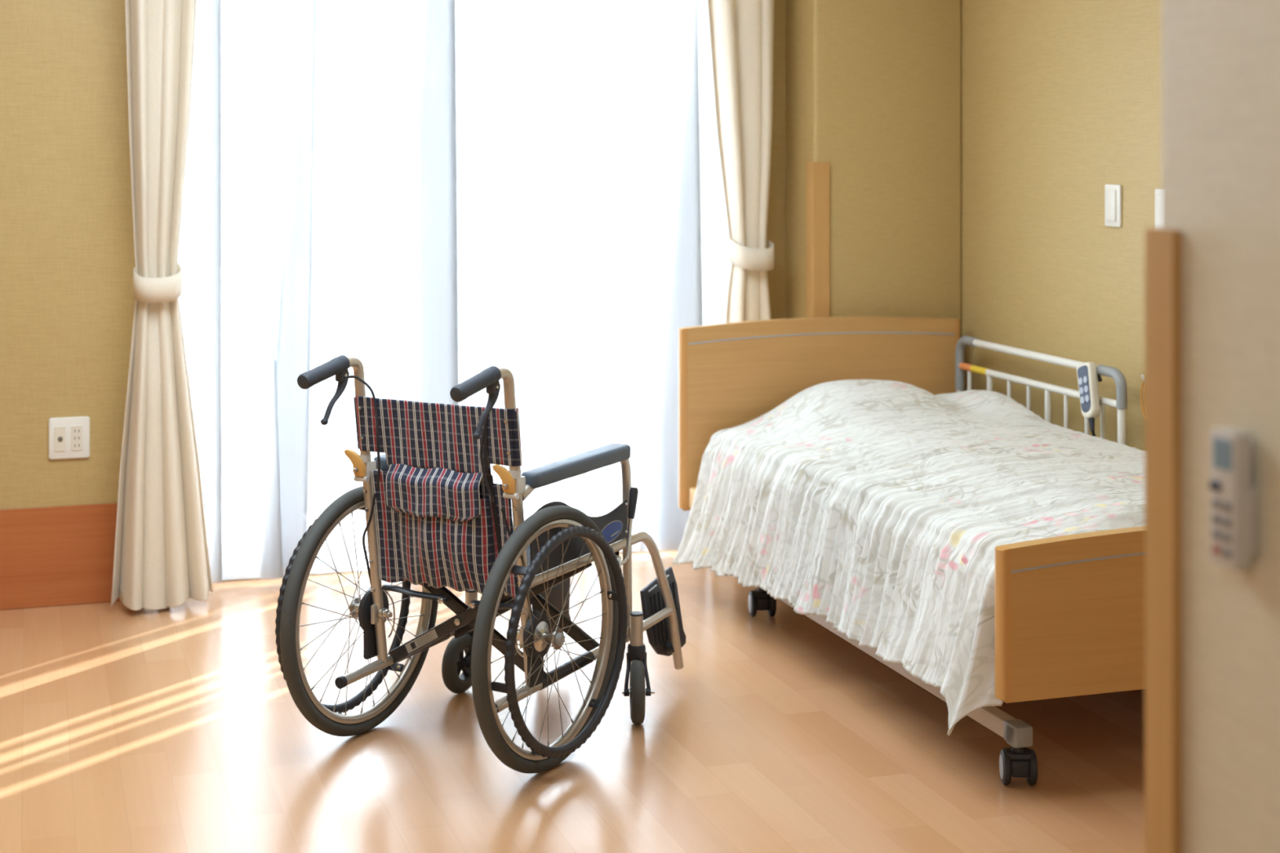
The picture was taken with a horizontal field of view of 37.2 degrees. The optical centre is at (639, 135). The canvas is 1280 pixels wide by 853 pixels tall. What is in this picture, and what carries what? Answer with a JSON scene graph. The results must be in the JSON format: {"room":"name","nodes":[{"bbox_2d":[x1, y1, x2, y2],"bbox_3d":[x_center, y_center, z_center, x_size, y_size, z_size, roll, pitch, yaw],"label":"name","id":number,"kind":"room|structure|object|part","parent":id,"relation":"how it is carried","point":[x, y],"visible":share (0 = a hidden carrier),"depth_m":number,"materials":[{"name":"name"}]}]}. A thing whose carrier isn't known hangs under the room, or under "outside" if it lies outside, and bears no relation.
{"room":"care facility","nodes":[
{"label":"care facility","id":0,"kind":"room"},
{"bbox_2d":[0,0,961,509],"bbox_3d":[-1.145,0.110,5.698,4.610,2.500,0.550,0,0,-18],"label":"wall","id":1,"kind":"structure","parent":0,"point":[871,90],"depth_m":5.55,"materials":[{"name":"paint"}]},
{"bbox_2d":[0,502,120,610],"bbox_3d":[-2.353,1.216,5.274,1.850,0.287,0.008,0,0,-18],"label":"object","id":2,"kind":"structure","parent":1,"relation":"attached to","point":[56,556],"depth_m":5.49,"materials":[{"name":"brown wood"}]},
{"bbox_2d":[48,416,89,459],"bbox_3d":[-1.650,0.876,5.495,0.114,0.120,0.018,0,0,-18],"label":"wall outlet","id":3,"kind":"object","parent":1,"relation":"attached to","point":[68,437],"visible":1,"depth_m":5.50,"materials":[{"name":"white plastic"}]},
{"bbox_2d":[222,551,635,581],"bbox_3d":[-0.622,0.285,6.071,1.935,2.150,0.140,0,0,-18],"label":"window sill","id":4,"kind":"structure","parent":1,"relation":"in","point":[331,572],"depth_m":5.88,"materials":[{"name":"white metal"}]},
{"bbox_2d":[177,0,732,582],"bbox_3d":[-0.566,0.241,5.918,1.897,2.193,0.052,0,0,-18],"label":"sheer curtain","id":5,"kind":"object","parent":1,"relation":"hanging from","point":[433,195],"visible":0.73,"depth_m":5.89,"materials":[{"name":"white fabric"}]},
{"bbox_2d":[806,161,829,317],"bbox_3d":[0.560,0.722,5.977,0.055,1.276,0.055,0,0,-18],"label":"trim","id":6,"kind":"structure","parent":1,"relation":"attached to","point":[817,172],"depth_m":5.95,"materials":[{"name":"brown wood"}]},
{"bbox_2d":[0,550,1145,852],"bbox_3d":[-0.058,1.410,2.319,4.410,0.100,7.650,0,0,-18],"label":"floor","id":7,"kind":"structure","parent":0,"point":[180,729],"depth_m":4.17,"materials":[{"name":"brown wood"}]},
{"bbox_2d":[275,355,686,773],"bbox_3d":[-0.293,0.922,4.416,0.619,0.876,1.042,0,0,30],"label":"wheelchair","id":8,"kind":"object","parent":7,"relation":"on","point":[437,517],"visible":1,"depth_m":4.18,"materials":[{"name":"multicoloured fabric"}]},
{"bbox_3d":[-0.669,0.575,4.160,0.026,0.110,0.085,0,0,30],"label":"lever blade","id":9,"kind":"part","parent":8,"relation":"part of","materials":[{"name":"black plastic"}]},
{"bbox_3d":[-0.656,0.513,4.183,0.034,0.058,0.027,0,0,30],"label":"brake lever","id":10,"kind":"part","parent":8,"relation":"part of","materials":[{"name":"black plastic"}]},
{"bbox_3d":[-0.638,0.733,4.252,0.054,0.058,0.013,0,0,30],"label":"latch lever","id":11,"kind":"part","parent":8,"relation":"part of","materials":[{"name":"brown plastic"}]},
{"bbox_3d":[-0.622,0.843,4.242,0.024,0.706,0.181,0,0,30],"label":"post","id":12,"kind":"part","parent":8,"relation":"part of","materials":[{"name":"metal"}]},
{"bbox_3d":[-0.596,1.080,4.288,0.012,0.044,0.028,0,0,30],"label":"axle plate","id":13,"kind":"part","parent":8,"relation":"part of","materials":[{"name":"metal"}]},
{"bbox_3d":[-0.436,0.792,4.165,0.433,0.424,0.082,0,0,30],"label":"backrest","id":14,"kind":"part","parent":8,"relation":"part of","materials":[{"name":"fabric"}]},
{"bbox_3d":[-0.321,0.575,3.962,0.026,0.110,0.085,0,0,30],"label":"lever blade","id":15,"kind":"part","parent":8,"relation":"part of","materials":[{"name":"black plastic"}]},
{"bbox_3d":[-0.309,0.513,3.985,0.034,0.058,0.027,0,0,30],"label":"brake lever","id":16,"kind":"part","parent":8,"relation":"part of","materials":[{"name":"black plastic"}]},
{"bbox_3d":[-0.290,0.733,4.054,0.054,0.058,0.013,0,0,30],"label":"latch lever","id":17,"kind":"part","parent":8,"relation":"part of","materials":[{"name":"brown plastic"}]},
{"bbox_3d":[-0.275,0.843,4.044,0.024,0.706,0.181,0,0,30],"label":"post","id":18,"kind":"part","parent":8,"relation":"part of","materials":[{"name":"metal"}]},
{"bbox_3d":[-0.307,0.957,4.392,0.366,0.038,0.397,0,0,30],"label":"seat","id":19,"kind":"part","parent":8,"relation":"part of","materials":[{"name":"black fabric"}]},
{"bbox_3d":[-0.248,1.080,4.090,0.012,0.044,0.028,0,0,30],"label":"axle plate","id":20,"kind":"part","parent":8,"relation":"part of","materials":[{"name":"metal"}]},
{"bbox_3d":[-0.225,1.185,4.865,0.032,0.209,0.194,0,0,30],"label":"foot plate","id":21,"kind":"part","parent":8,"relation":"part of","materials":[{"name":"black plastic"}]},
{"bbox_3d":[-0.134,0.881,4.284,0.004,0.148,0.420,0,0,30],"label":"panel","id":22,"kind":"part","parent":8,"relation":"part of","materials":[{"name":"black plastic"}]},
{"bbox_3d":[-0.017,0.859,4.436,0.022,0.073,0.030,0,0,30],"label":"brake knob","id":23,"kind":"part","parent":8,"relation":"part of","materials":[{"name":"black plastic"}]},
{"bbox_3d":[0.058,1.185,4.704,0.032,0.209,0.194,0,0,30],"label":"foot plate","id":24,"kind":"part","parent":8,"relation":"part of","materials":[{"name":"black plastic"}]},
{"bbox_2d":[678,316,1145,785],"bbox_3d":[0.866,0.962,4.932,0.938,0.796,2.011,0,0,-18],"label":"bed","id":25,"kind":"object","parent":7,"relation":"on","point":[1070,609],"visible":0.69,"depth_m":4.05,"materials":[{"name":"brown wood"}]},
{"bbox_3d":[0.563,0.847,5.872,0.890,0.566,0.035,0,0,-18],"label":"headboard","id":26,"kind":"part","parent":25,"relation":"part of","materials":[{"name":"brown wood"}]},
{"bbox_2d":[672,379,1145,736],"bbox_3d":[0.812,0.996,4.888,0.966,0.546,1.879,0,0,-18],"label":"bedspread","id":27,"kind":"object","parent":25,"relation":"on","point":[880,510],"visible":0.88,"depth_m":4.66,"materials":[{"name":"fabric"}]},
{"bbox_2d":[955,335,1127,444],"bbox_3d":[1.142,0.826,5.502,0.028,0.408,0.954,0,0,-18],"label":"bed rail","id":28,"kind":"object","parent":25,"relation":"attached to","point":[1120,403],"visible":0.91,"depth_m":5.42,"materials":[{"name":"white metal"}]},
{"bbox_2d":[1076,361,1102,436],"bbox_3d":[1.240,0.808,5.161,0.101,0.386,0.098,0,0,-18],"label":"remote","id":29,"kind":"object","parent":28,"relation":"hanging from","point":[1088,378],"visible":0.84,"depth_m":5.13,"materials":[{"name":"beige plastic"}]},
{"bbox_3d":[1.168,0.982,3.993,0.890,0.330,0.037,0,0,-18],"label":"footboard","id":30,"kind":"part","parent":25,"relation":"part of","materials":[{"name":"brown wood"}]},
{"bbox_2d":[961,0,1162,450],"bbox_3d":[1.670,0.110,4.310,0.100,2.500,4.308,0,0,-18],"label":"wall","id":31,"kind":"structure","parent":0,"point":[1062,100],"depth_m":5.54,"materials":[{"name":"paint"}]},
{"bbox_2d":[1104,183,1121,226],"bbox_3d":[1.307,0.195,5.255,0.013,0.117,0.078,0,0,-18],"label":"light switch","id":32,"kind":"object","parent":31,"relation":"attached to","point":[1113,193],"visible":1,"depth_m":5.24,"materials":[{"name":"white plastic"}]},
{"bbox_2d":[1140,374,1145,418],"bbox_3d":[1.357,0.848,5.044,0.047,0.424,0.065,0,0,-18],"label":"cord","id":33,"kind":"object","parent":31,"relation":"hanging from","point":[1143,376],"visible":0.2,"depth_m":5.06,"materials":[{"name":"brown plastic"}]},
{"bbox_2d":[1155,188,1162,227],"bbox_3d":[1.382,0.201,5.021,0.013,0.118,0.076,0,0,-18],"label":"light switch","id":34,"kind":"object","parent":31,"relation":"attached to","point":[1158,192],"visible":0.38,"depth_m":5.03,"materials":[{"name":"white plastic"}]},
{"bbox_2d":[1162,0,1279,852],"bbox_3d":[1.943,0.110,0.645,1.826,2.500,3.437,0,0,-18],"label":"wall","id":35,"kind":"structure","parent":0,"point":[1221,58],"depth_m":1.89,"materials":[{"name":"beige paint"}]},
{"bbox_2d":[1145,227,1182,852],"bbox_3d":[0.569,0.729,1.992,0.057,1.262,0.051,0,0,-18],"label":"trim","id":36,"kind":"structure","parent":35,"relation":"attached to","point":[1163,246],"depth_m":1.98,"materials":[{"name":"brown wood"}]},
{"bbox_2d":[1209,426,1257,571],"bbox_3d":[0.579,0.355,1.857,0.028,0.134,0.046,0,0,-18],"label":"remote","id":37,"kind":"object","parent":35,"relation":"attached to","point":[1233,500],"visible":1,"depth_m":1.84,"materials":[{"name":"grey plastic"}]},
{"bbox_3d":[-0.563,-0.884,5.783,2.170,0.037,0.135,0,0,-18],"label":"rail","id":38,"kind":"object","parent":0,"visible":0},
{"bbox_2d":[111,0,213,610],"bbox_3d":[-1.372,0.246,5.466,0.294,2.222,0.181,0,0,-18],"label":"drape","id":39,"kind":"object","parent":38,"relation":"hanging from","point":[162,561],"visible":1,"depth_m":5.42,"materials":[{"name":"beige fabric"}]},
{"bbox_2d":[707,0,773,323],"bbox_3d":[0.330,0.246,6.035,0.293,2.222,0.208,0,0,-18],"label":"drape","id":40,"kind":"object","parent":38,"relation":"hanging from","point":[741,32],"visible":0.58,"depth_m":5.98,"materials":[{"name":"beige fabric"}]}
]}

